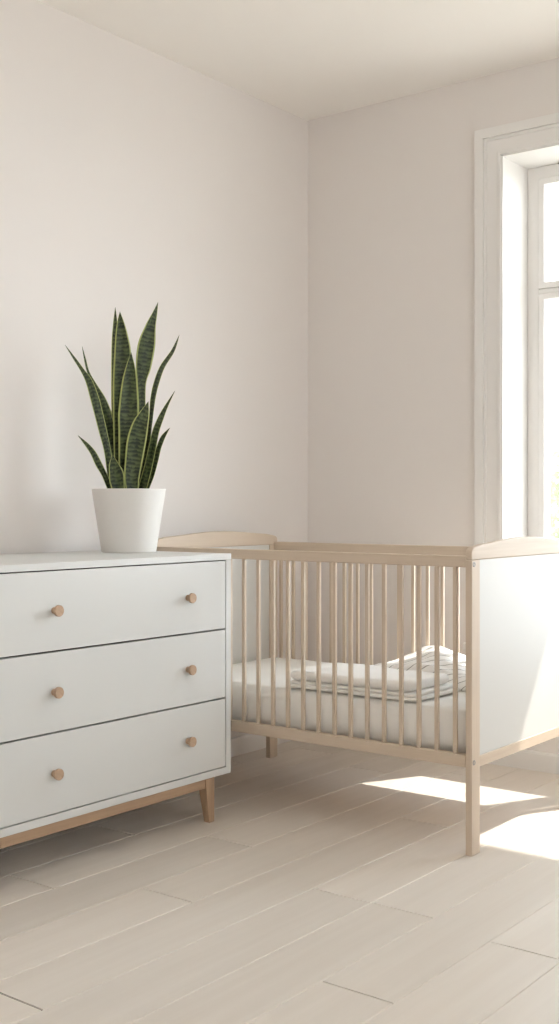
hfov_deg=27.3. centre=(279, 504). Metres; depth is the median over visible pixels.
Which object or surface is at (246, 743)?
baseboard
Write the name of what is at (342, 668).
folded blanket
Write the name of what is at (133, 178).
wall
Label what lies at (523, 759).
baseboard
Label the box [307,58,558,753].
wall
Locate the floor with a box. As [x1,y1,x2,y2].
[0,741,558,1023]
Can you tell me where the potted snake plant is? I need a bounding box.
[65,303,178,552]
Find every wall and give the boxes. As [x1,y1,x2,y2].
[0,0,306,737]
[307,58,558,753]
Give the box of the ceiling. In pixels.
[39,0,558,120]
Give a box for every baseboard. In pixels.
[231,734,292,756]
[487,750,558,773]
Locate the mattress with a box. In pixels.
[232,657,465,753]
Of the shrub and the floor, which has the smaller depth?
the floor
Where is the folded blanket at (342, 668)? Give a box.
[290,663,458,701]
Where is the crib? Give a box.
[156,531,558,856]
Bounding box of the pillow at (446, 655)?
[374,645,465,690]
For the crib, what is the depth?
3.39 m
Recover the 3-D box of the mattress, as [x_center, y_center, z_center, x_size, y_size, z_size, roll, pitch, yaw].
[0.248,0.628,3.734,1.149,0.127,0.610,0,0,38]
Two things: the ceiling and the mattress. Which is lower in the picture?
the mattress
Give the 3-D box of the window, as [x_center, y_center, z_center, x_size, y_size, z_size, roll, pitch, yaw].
[1.413,-0.384,3.911,1.600,1.997,0.332,0,0,38]
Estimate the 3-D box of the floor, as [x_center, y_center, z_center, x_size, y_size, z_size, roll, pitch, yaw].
[0.172,0.975,1.290,4.320,0.050,5.420,0,0,38]
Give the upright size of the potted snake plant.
0.789 m
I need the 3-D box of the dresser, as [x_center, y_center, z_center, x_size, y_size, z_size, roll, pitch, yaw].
[-0.643,0.549,3.265,0.529,0.802,0.997,0,0,38]
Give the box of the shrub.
[550,434,558,538]
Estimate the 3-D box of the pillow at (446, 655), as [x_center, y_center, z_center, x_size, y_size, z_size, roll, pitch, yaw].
[0.536,0.512,3.676,0.569,0.100,0.298,0,0,38]
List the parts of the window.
frame, sash, sash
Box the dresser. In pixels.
[0,550,230,848]
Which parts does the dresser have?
knob, knob, knob, rail, drawer, drawer, drawer, panel, panel, knob, knob, knob, leg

